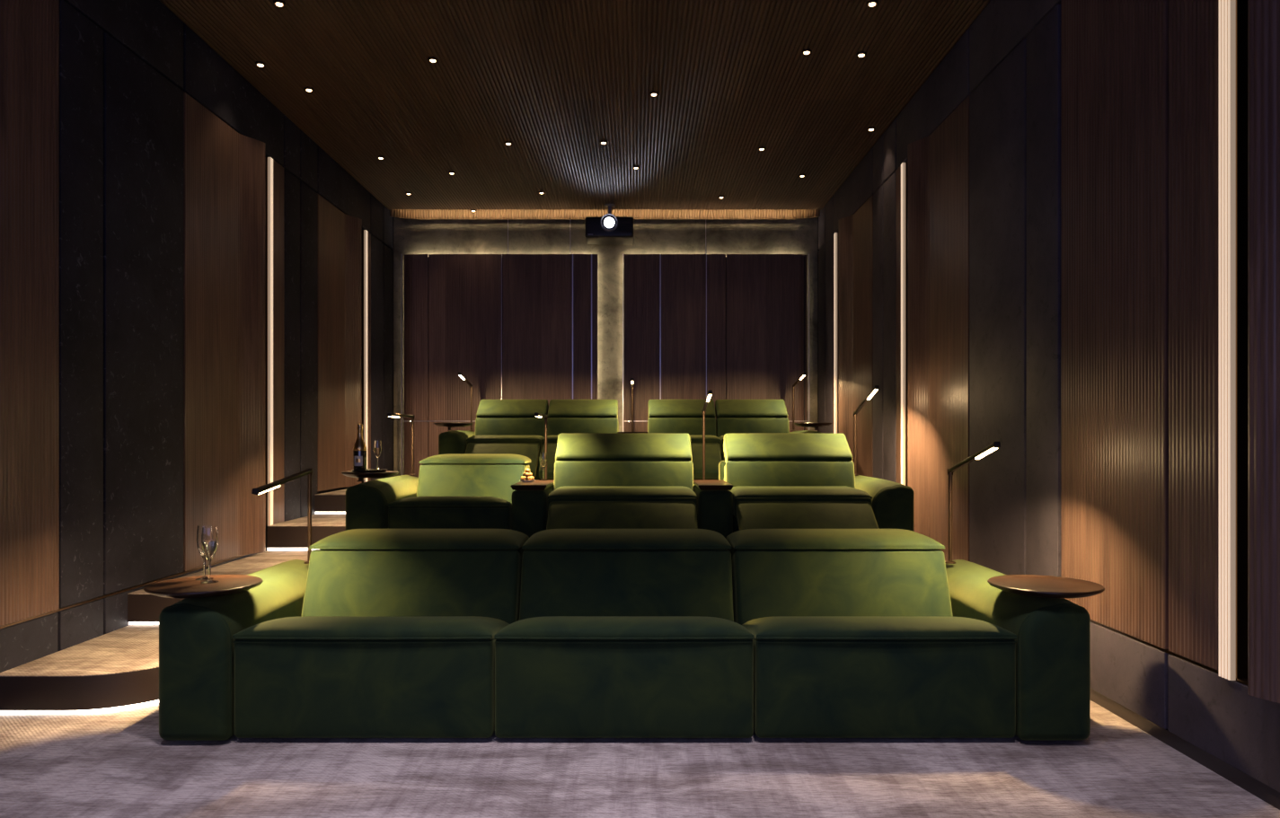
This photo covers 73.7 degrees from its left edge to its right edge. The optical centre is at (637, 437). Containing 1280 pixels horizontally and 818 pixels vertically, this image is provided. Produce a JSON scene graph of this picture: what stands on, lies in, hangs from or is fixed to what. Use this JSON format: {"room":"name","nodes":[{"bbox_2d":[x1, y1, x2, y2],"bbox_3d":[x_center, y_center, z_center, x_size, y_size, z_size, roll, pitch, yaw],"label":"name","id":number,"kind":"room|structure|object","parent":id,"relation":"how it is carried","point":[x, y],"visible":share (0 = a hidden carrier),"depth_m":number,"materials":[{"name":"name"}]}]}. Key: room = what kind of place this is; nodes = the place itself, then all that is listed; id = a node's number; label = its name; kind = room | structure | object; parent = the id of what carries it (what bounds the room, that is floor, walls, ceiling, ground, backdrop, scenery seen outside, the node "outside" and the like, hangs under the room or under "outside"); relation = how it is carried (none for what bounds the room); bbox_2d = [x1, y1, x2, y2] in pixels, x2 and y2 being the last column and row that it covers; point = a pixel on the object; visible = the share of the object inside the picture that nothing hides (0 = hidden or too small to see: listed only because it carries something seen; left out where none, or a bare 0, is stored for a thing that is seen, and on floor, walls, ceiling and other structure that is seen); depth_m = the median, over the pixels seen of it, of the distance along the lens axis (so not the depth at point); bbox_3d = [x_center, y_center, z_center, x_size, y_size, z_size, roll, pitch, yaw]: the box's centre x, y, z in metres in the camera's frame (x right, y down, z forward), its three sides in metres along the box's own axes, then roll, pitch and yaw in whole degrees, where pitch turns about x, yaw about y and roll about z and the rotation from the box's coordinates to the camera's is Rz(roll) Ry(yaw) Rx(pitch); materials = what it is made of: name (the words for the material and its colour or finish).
{"room":"home theater","nodes":[
{"label":"home theater","id":0,"kind":"room"},
{"bbox_2d":[0,0,393,672],"bbox_3d":[-2.511,-0.720,3.555,0.238,3.580,10.510,0,0,0],"label":"wall","id":1,"kind":"structure","parent":0,"point":[133,154],"depth_m":4.35,"materials":[{"name":"black wood"}]},
{"bbox_2d":[265,157,273,525],"bbox_3d":[-2.496,-0.645,5.745,0.068,2.470,0.045,0,0,0],"label":"wall light","id":2,"kind":"object","parent":1,"relation":"attached to","point":[269,160],"visible":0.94,"depth_m":5.72,"materials":[{"name":"beige plastic"}]},
{"bbox_2d":[361,229,367,483],"bbox_3d":[-2.496,-0.730,7.760,0.068,2.300,0.045,0,0,0],"label":"wall light","id":3,"kind":"object","parent":1,"relation":"attached to","point":[364,233],"visible":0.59,"depth_m":7.74,"materials":[{"name":"beige plastic"}]},
{"bbox_2d":[364,229,367,482],"bbox_3d":[-2.471,-0.730,7.760,0.018,2.300,0.045,0,0,0],"label":"diffuser","id":4,"kind":"object","parent":3,"relation":"attached to","point":[366,232],"depth_m":7.74,"materials":[{"name":"beige plastic"}]},
{"bbox_2d":[159,0,990,219],"bbox_3d":[-0.325,-2.401,3.555,4.510,0.398,10.510,0,0,0],"label":"ceiling","id":5,"kind":"structure","parent":0,"point":[555,80],"depth_m":5.53,"materials":[{"name":"brown wood"}]},
{"bbox_2d":[255,61,265,68],"bbox_3d":[-2.282,-2.255,5.161,0.062,0.018,0.062,0,0,0],"label":"recessed light","id":6,"kind":"object","parent":5,"relation":"in","point":[260,64],"visible":1,"depth_m":5.15,"materials":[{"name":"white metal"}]},
{"bbox_2d":[273,0,285,8],"bbox_3d":[-1.863,-2.255,4.436,0.062,0.018,0.062,0,0,0],"label":"recessed light","id":7,"kind":"object","parent":5,"relation":"in","point":[279,4],"visible":1,"depth_m":4.43,"materials":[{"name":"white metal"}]},
{"bbox_2d":[303,86,314,92],"bbox_3d":[-2.132,-2.255,5.534,0.062,0.018,0.062,0,0,0],"label":"recessed light","id":8,"kind":"object","parent":5,"relation":"in","point":[307,89],"visible":1,"depth_m":5.52,"materials":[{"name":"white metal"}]},
{"bbox_2d":[377,155,384,159],"bbox_3d":[-2.072,-2.255,6.881,0.062,0.018,0.062,0,0,0],"label":"recessed light","id":9,"kind":"object","parent":5,"relation":"in","point":[379,157],"visible":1,"depth_m":6.87,"materials":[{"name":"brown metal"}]},
{"bbox_2d":[427,56,438,63],"bbox_3d":[-1.224,-2.255,5.100,0.062,0.018,0.062,0,0,0],"label":"recessed light","id":10,"kind":"object","parent":5,"relation":"in","point":[433,59],"visible":1,"depth_m":5.09,"materials":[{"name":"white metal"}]},
{"bbox_2d":[504,141,511,145],"bbox_3d":[-0.992,-2.255,6.546,0.062,0.018,0.062,0,0,0],"label":"recessed light","id":11,"kind":"object","parent":5,"relation":"in","point":[507,143],"visible":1,"depth_m":6.53,"materials":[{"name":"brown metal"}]},
{"bbox_2d":[599,140,608,144],"bbox_3d":[-0.261,-2.255,6.526,0.062,0.018,0.062,0,0,0],"label":"recessed light","id":12,"kind":"object","parent":5,"relation":"in","point":[602,142],"visible":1,"depth_m":6.51,"materials":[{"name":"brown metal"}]},
{"bbox_2d":[584,203,634,244],"bbox_3d":[-0.273,-2.087,8.307,0.465,0.345,0.385,0,0,0],"label":"projector","id":13,"kind":"object","parent":5,"relation":"hanging from","point":[608,228],"visible":1,"depth_m":8.16,"materials":[{"name":"black plastic"}]},
{"bbox_2d":[618,222,632,232],"bbox_3d":[-0.115,-2.004,8.155,0.130,0.088,0.006,0,0,0],"label":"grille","id":14,"kind":"object","parent":13,"relation":"attached to","point":[623,227],"depth_m":8.15,"materials":[{"name":"black"}]},
{"bbox_2d":[632,165,639,169],"bbox_3d":[-0.015,-2.255,7.133,0.062,0.018,0.062,0,0,0],"label":"recessed light","id":15,"kind":"object","parent":5,"relation":"in","point":[634,167],"visible":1,"depth_m":7.12,"materials":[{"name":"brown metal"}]},
{"bbox_2d":[649,90,658,97],"bbox_3d":[0.106,-2.255,5.606,0.062,0.018,0.062,0,0,0],"label":"recessed light","id":16,"kind":"object","parent":5,"relation":"in","point":[653,93],"visible":1,"depth_m":5.59,"materials":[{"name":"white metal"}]},
{"bbox_2d":[758,146,765,150],"bbox_3d":[0.969,-2.255,6.668,0.062,0.018,0.062,0,0,0],"label":"recessed light","id":17,"kind":"object","parent":5,"relation":"in","point":[762,148],"visible":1,"depth_m":6.65,"materials":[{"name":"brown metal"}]},
{"bbox_2d":[801,48,812,55],"bbox_3d":[0.988,-2.255,4.993,0.062,0.018,0.062,0,0,0],"label":"recessed light","id":18,"kind":"object","parent":5,"relation":"in","point":[808,51],"visible":1,"depth_m":4.98,"materials":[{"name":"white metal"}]},
{"bbox_2d":[856,51,866,58],"bbox_3d":[1.318,-2.255,5.028,0.062,0.018,0.062,0,0,0],"label":"recessed light","id":19,"kind":"object","parent":5,"relation":"in","point":[862,54],"visible":1,"depth_m":5.01,"materials":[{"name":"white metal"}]},
{"bbox_2d":[866,126,875,131],"bbox_3d":[1.708,-2.255,6.241,0.062,0.018,0.062,0,0,0],"label":"recessed light","id":20,"kind":"object","parent":5,"relation":"in","point":[870,128],"visible":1,"depth_m":6.23,"materials":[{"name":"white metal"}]},
{"bbox_2d":[865,0,878,8],"bbox_3d":[1.219,-2.255,4.436,0.062,0.018,0.062,0,0,0],"label":"recessed light","id":21,"kind":"object","parent":5,"relation":"in","point":[870,4],"visible":1,"depth_m":4.43,"materials":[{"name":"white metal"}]},
{"bbox_2d":[391,217,819,477],"bbox_3d":[-0.325,-0.795,8.695,4.510,3.730,0.230,0,0,0],"label":"wall","id":22,"kind":"structure","parent":0,"point":[524,309],"depth_m":8.59,"materials":[{"name":"black wood"}]},
{"bbox_2d":[0,700,1279,817],"bbox_3d":[-0.325,1.120,3.580,4.510,0.100,10.560,0,0,0],"label":"floor","id":23,"kind":"structure","parent":0,"point":[116,763],"depth_m":2.69,"materials":[{"name":"carpet"}]},
{"bbox_2d":[0,625,158,714],"bbox_3d":[-2.160,0.994,3.720,0.640,0.153,0.880,0,0,0],"label":"stair step","id":24,"kind":"structure","parent":23,"relation":"on","point":[119,669],"depth_m":3.34,"materials":[{"name":"carpet"}]},
{"bbox_2d":[127,550,312,625],"bbox_3d":[-0.325,0.915,5.385,4.310,0.310,2.470,0,0,0],"label":"platform","id":25,"kind":"object","parent":23,"relation":"on","point":[144,608],"visible":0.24,"depth_m":4.74,"materials":[{"name":"carpet"}]},
{"bbox_2d":[266,514,345,550],"bbox_3d":[-2.165,0.676,6.135,0.630,0.168,0.850,0,0,0],"label":"stair step","id":26,"kind":"structure","parent":25,"relation":"on","point":[292,534],"depth_m":5.71,"materials":[{"name":"wood"}]},
{"bbox_2d":[345,433,913,538],"bbox_3d":[-0.045,0.363,5.232,3.260,0.778,1.362,0,0,0],"label":"recliner sofa","id":27,"kind":"object","parent":25,"relation":"on","point":[601,481],"visible":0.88,"depth_m":4.95,"materials":[{"name":"green fabric"}]},
{"bbox_2d":[341,470,398,481],"bbox_3d":[-1.575,0.232,5.030,0.325,0.057,0.325,0,0,0],"label":"side table","id":28,"kind":"object","parent":27,"relation":"on","point":[389,473],"visible":0.85,"depth_m":4.92,"materials":[{"name":"brown wood"}]},
{"bbox_2d":[351,468,387,472],"bbox_3d":[-1.582,0.197,5.030,0.208,0.012,0.208,0,0,0],"label":"serving tray","id":29,"kind":"object","parent":28,"relation":"on","point":[367,470],"visible":0.88,"depth_m":4.96,"materials":[{"name":"black"}]},
{"bbox_2d":[353,423,366,470],"bbox_3d":[-1.637,0.059,5.029,0.077,0.277,0.078,0,0,23],"label":"champagne bottle","id":30,"kind":"object","parent":29,"relation":"on","point":[359,450],"visible":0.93,"depth_m":5.00,"materials":[{"name":"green glass"}]},
{"bbox_2d":[373,441,381,469],"bbox_3d":[-1.533,0.105,5.030,0.052,0.172,0.052,0,0,0],"label":"champagne flute","id":31,"kind":"object","parent":29,"relation":"on","point":[377,445],"visible":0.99,"depth_m":5.01,"materials":[{"name":"clear glass"}]},
{"bbox_2d":[373,441,381,458],"bbox_3d":[-1.533,0.070,5.030,0.047,0.102,0.047,0,0,0],"label":"bowl","id":32,"kind":"object","parent":31,"relation":"on","point":[377,445],"depth_m":5.01,"materials":[{"name":"clear glass"}]},
{"bbox_2d":[387,412,415,476],"bbox_3d":[-1.520,0.052,5.496,0.048,0.409,0.576,0,0,0],"label":"reading lamp","id":33,"kind":"object","parent":27,"relation":"on","point":[391,415],"visible":1,"depth_m":5.75,"materials":[{"name":"brown metal"}]},
{"bbox_2d":[388,496,511,508],"bbox_3d":[-1.083,0.447,5.246,0.697,0.204,0.748,0,0,0],"label":"seat cushion","id":34,"kind":"object","parent":27,"relation":"on","point":[393,502],"depth_m":4.88,"materials":[{"name":"green fabric"}]},
{"bbox_2d":[519,479,535,482],"bbox_3d":[-0.672,0.267,5.200,0.096,0.013,0.096,0,0,0],"label":"plate","id":35,"kind":"object","parent":27,"relation":"on","point":[519,480],"visible":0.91,"depth_m":5.17,"materials":[{"name":"white ceramic"}]},
{"bbox_2d":[534,412,547,479],"bbox_3d":[-0.614,0.076,5.446,0.048,0.454,0.556,0,0,0],"label":"reading lamp","id":36,"kind":"object","parent":27,"relation":"on","point":[536,414],"visible":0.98,"depth_m":5.69,"materials":[{"name":"brown metal"}]},
{"bbox_2d":[539,452,547,480],"bbox_3d":[-0.600,0.184,5.420,0.053,0.178,0.053,0,0,0],"label":"champagne flute","id":37,"kind":"object","parent":27,"relation":"on","point":[542,455],"visible":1,"depth_m":5.40,"materials":[{"name":"clear glass"}]},
{"bbox_2d":[539,452,547,468],"bbox_3d":[-0.600,0.147,5.420,0.049,0.105,0.049,0,0,0],"label":"bowl","id":38,"kind":"object","parent":37,"relation":"on","point":[542,455],"depth_m":5.40,"materials":[{"name":"clear glass"}]},
{"bbox_2d":[547,486,697,516],"bbox_3d":[-0.087,0.381,5.180,0.857,0.158,0.608,0,0,0],"label":"seat cushion","id":39,"kind":"object","parent":27,"relation":"on","point":[556,495],"depth_m":4.88,"materials":[{"name":"green fabric"}]},
{"bbox_2d":[701,390,712,480],"bbox_3d":[0.441,0.009,5.450,0.048,0.588,0.549,0,0,0],"label":"reading lamp","id":40,"kind":"object","parent":27,"relation":"on","point":[710,392],"visible":0.97,"depth_m":5.69,"materials":[{"name":"brown metal"}]},
{"bbox_2d":[729,486,872,517],"bbox_3d":[0.948,0.381,5.180,0.787,0.158,0.608,0,0,0],"label":"seat cushion","id":41,"kind":"object","parent":27,"relation":"on","point":[738,495],"depth_m":4.89,"materials":[{"name":"green fabric"}]},
{"bbox_2d":[853,385,879,476],"bbox_3d":[1.467,-0.031,5.506,0.048,0.576,0.556,0,0,0],"label":"reading lamp","id":42,"kind":"object","parent":27,"relation":"on","point":[876,388],"visible":1,"depth_m":5.74,"materials":[{"name":"brown metal"}]},
{"bbox_2d":[314,489,346,514],"bbox_3d":[-0.325,0.755,7.605,4.310,0.630,2.110,0,0,0],"label":"platform","id":43,"kind":"object","parent":23,"relation":"on","point":[333,502],"visible":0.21,"depth_m":6.55,"materials":[{"name":"wood"}]},
{"bbox_2d":[438,399,823,480],"bbox_3d":[-0.046,0.043,7.509,3.255,0.778,1.341,0,0,0],"label":"recliner sofa","id":44,"kind":"object","parent":43,"relation":"on","point":[502,427],"visible":0.53,"depth_m":7.55,"materials":[{"name":"green fabric"}]},
{"bbox_2d":[433,423,473,430],"bbox_3d":[-1.575,-0.091,7.300,0.325,0.063,0.325,0,0,0],"label":"side table","id":45,"kind":"object","parent":44,"relation":"on","point":[449,425],"visible":1,"depth_m":7.18,"materials":[{"name":"brown wood"}]},
{"bbox_2d":[458,371,474,431],"bbox_3d":[-1.560,-0.317,7.738,0.048,0.507,0.571,0,0,0],"label":"reading lamp","id":46,"kind":"object","parent":44,"relation":"on","point":[460,375],"visible":1,"depth_m":7.99,"materials":[{"name":"brown metal"}]},
{"bbox_2d":[466,435,543,453],"bbox_3d":[-1.127,0.061,7.460,0.627,0.158,0.608,0,0,0],"label":"seat cushion","id":47,"kind":"object","parent":44,"relation":"on","point":[532,440],"depth_m":7.16,"materials":[{"name":"green fabric"}]},
{"bbox_2d":[541,435,558,450],"bbox_3d":[-0.492,0.061,7.460,0.627,0.158,0.608,0,0,0],"label":"seat cushion","id":48,"kind":"object","parent":44,"relation":"on","point":[551,439],"depth_m":7.16,"materials":[{"name":"green fabric"}]},
{"bbox_2d":[630,378,634,432],"bbox_3d":[-0.050,-0.267,7.726,0.048,0.500,0.556,0,0,0],"label":"reading lamp","id":49,"kind":"object","parent":44,"relation":"on","point":[631,379],"visible":0.98,"depth_m":7.97,"materials":[{"name":"brown metal"}]},
{"bbox_2d":[689,435,720,449],"bbox_3d":[0.395,0.061,7.460,0.602,0.158,0.608,0,0,0],"label":"seat cushion","id":50,"kind":"object","parent":44,"relation":"on","point":[712,440],"depth_m":7.16,"materials":[{"name":"green fabric"}]},
{"bbox_2d":[718,435,723,453],"bbox_3d":[1.022,0.061,7.460,0.637,0.158,0.608,0,0,0],"label":"seat cushion","id":51,"kind":"object","parent":44,"relation":"on","point":[720,437],"depth_m":7.17,"materials":[{"name":"green fabric"}]},
{"bbox_2d":[791,371,806,431],"bbox_3d":[1.460,-0.317,7.738,0.048,0.507,0.571,0,0,0],"label":"reading lamp","id":52,"kind":"object","parent":44,"relation":"on","point":[804,374],"visible":1,"depth_m":7.99,"materials":[{"name":"brown metal"}]},
{"bbox_2d":[794,423,832,430],"bbox_3d":[1.500,-0.091,7.300,0.325,0.063,0.325,0,0,0],"label":"side table","id":53,"kind":"object","parent":44,"relation":"on","point":[816,426],"visible":1,"depth_m":7.18,"materials":[{"name":"brown wood"}]},
{"bbox_2d":[158,529,1090,741],"bbox_3d":[-0.046,0.743,3.480,3.255,0.637,1.060,0,0,0],"label":"recliner sofa","id":54,"kind":"object","parent":23,"relation":"on","point":[384,633],"visible":1,"depth_m":2.98,"materials":[{"name":"green fabric"}]},
{"bbox_2d":[143,574,262,598],"bbox_3d":[-1.583,0.551,3.120,0.388,0.037,0.388,0,0,0],"label":"side table","id":55,"kind":"object","parent":54,"relation":"on","point":[182,587],"visible":0.98,"depth_m":3.05,"materials":[{"name":"brown wood"}]},
{"bbox_2d":[195,524,213,580],"bbox_3d":[-1.632,0.433,3.215,0.061,0.202,0.061,0,0,0],"label":"champagne flute","id":56,"kind":"object","parent":55,"relation":"on","point":[199,527],"visible":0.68,"depth_m":3.20,"materials":[{"name":"clear glass"}]},
{"bbox_2d":[196,524,211,557],"bbox_3d":[-1.632,0.392,3.215,0.056,0.119,0.056,0,0,0],"label":"bowl","id":57,"kind":"object","parent":56,"relation":"on","point":[199,527],"depth_m":3.19,"materials":[{"name":"clear glass"}]},
{"bbox_2d":[200,527,219,583],"bbox_3d":[-1.578,0.433,3.145,0.061,0.202,0.061,0,0,0],"label":"champagne flute","id":58,"kind":"object","parent":55,"relation":"on","point":[209,541],"visible":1,"depth_m":3.13,"materials":[{"name":"clear glass"}]},
{"bbox_2d":[201,527,218,560],"bbox_3d":[-1.578,0.392,3.145,0.056,0.119,0.056,0,0,0],"label":"bowl","id":59,"kind":"object","parent":58,"relation":"on","point":[209,541],"depth_m":3.13,"materials":[{"name":"clear glass"}]},
{"bbox_2d":[251,468,312,564],"bbox_3d":[-1.478,0.354,3.592,0.048,0.426,0.554,0,0,0],"label":"reading lamp","id":60,"kind":"object","parent":54,"relation":"attached to","point":[276,484],"visible":0.99,"depth_m":3.83,"materials":[{"name":"brown metal"}]},
{"bbox_2d":[232,616,509,638],"bbox_3d":[-0.963,0.757,3.346,0.907,0.204,0.748,0,0,0],"label":"seat cushion","id":61,"kind":"object","parent":54,"relation":"on","point":[248,627],"depth_m":3.00,"materials":[{"name":"green fabric"}]},
{"bbox_2d":[494,616,753,638],"bbox_3d":[-0.048,0.757,3.346,0.907,0.204,0.748,0,0,0],"label":"seat cushion","id":62,"kind":"object","parent":54,"relation":"on","point":[522,627],"depth_m":3.00,"materials":[{"name":"green fabric"}]},
{"bbox_2d":[741,616,1016,638],"bbox_3d":[0.870,0.757,3.346,0.912,0.204,0.748,0,0,0],"label":"seat cushion","id":63,"kind":"object","parent":54,"relation":"on","point":[759,627],"depth_m":3.00,"materials":[{"name":"green fabric"}]},
{"bbox_2d":[944,441,1000,564],"bbox_3d":[1.408,0.292,3.603,0.048,0.551,0.532,0,0,0],"label":"reading lamp","id":64,"kind":"object","parent":54,"relation":"on","point":[994,445],"visible":0.99,"depth_m":3.82,"materials":[{"name":"brown metal"}]},
{"bbox_2d":[987,574,1104,598],"bbox_3d":[1.488,0.551,3.120,0.388,0.037,0.388,0,0,0],"label":"side table","id":65,"kind":"object","parent":54,"relation":"on","point":[1046,587],"visible":1,"depth_m":3.07,"materials":[{"name":"brown wood"}]},
{"bbox_2d":[818,0,1279,810],"bbox_3d":[1.861,-0.720,3.555,0.238,3.580,10.510,0,0,0],"label":"wall","id":66,"kind":"structure","parent":0,"point":[1062,156],"depth_m":3.42,"materials":[{"name":"black wood"}]},
{"bbox_2d":[834,232,838,433],"bbox_3d":[1.846,-0.730,7.860,0.068,2.300,0.045,0,0,0],"label":"wall light","id":67,"kind":"object","parent":66,"relation":"attached to","point":[835,233],"visible":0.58,"depth_m":7.84,"materials":[{"name":"beige plastic"}]},
{"bbox_2d":[900,162,907,485],"bbox_3d":[1.846,-0.570,5.860,0.068,2.620,0.045,0,0,0],"label":"wall light","id":68,"kind":"object","parent":66,"relation":"attached to","point":[904,166],"visible":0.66,"depth_m":5.84,"materials":[{"name":"beige plastic"}]},
{"bbox_2d":[1218,0,1247,680],"bbox_3d":[1.846,-0.568,2.640,0.068,2.625,0.056,0,0,0],"label":"wall light","id":69,"kind":"object","parent":66,"relation":"attached to","point":[1232,13],"visible":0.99,"depth_m":2.61,"materials":[{"name":"beige plastic"}]},
{"bbox_2d":[1218,0,1235,680],"bbox_3d":[1.821,-0.568,2.640,0.018,2.625,0.056,0,0,0],"label":"diffuser","id":70,"kind":"object","parent":69,"relation":"attached to","point":[1227,8],"depth_m":2.63,"materials":[{"name":"beige plastic"}]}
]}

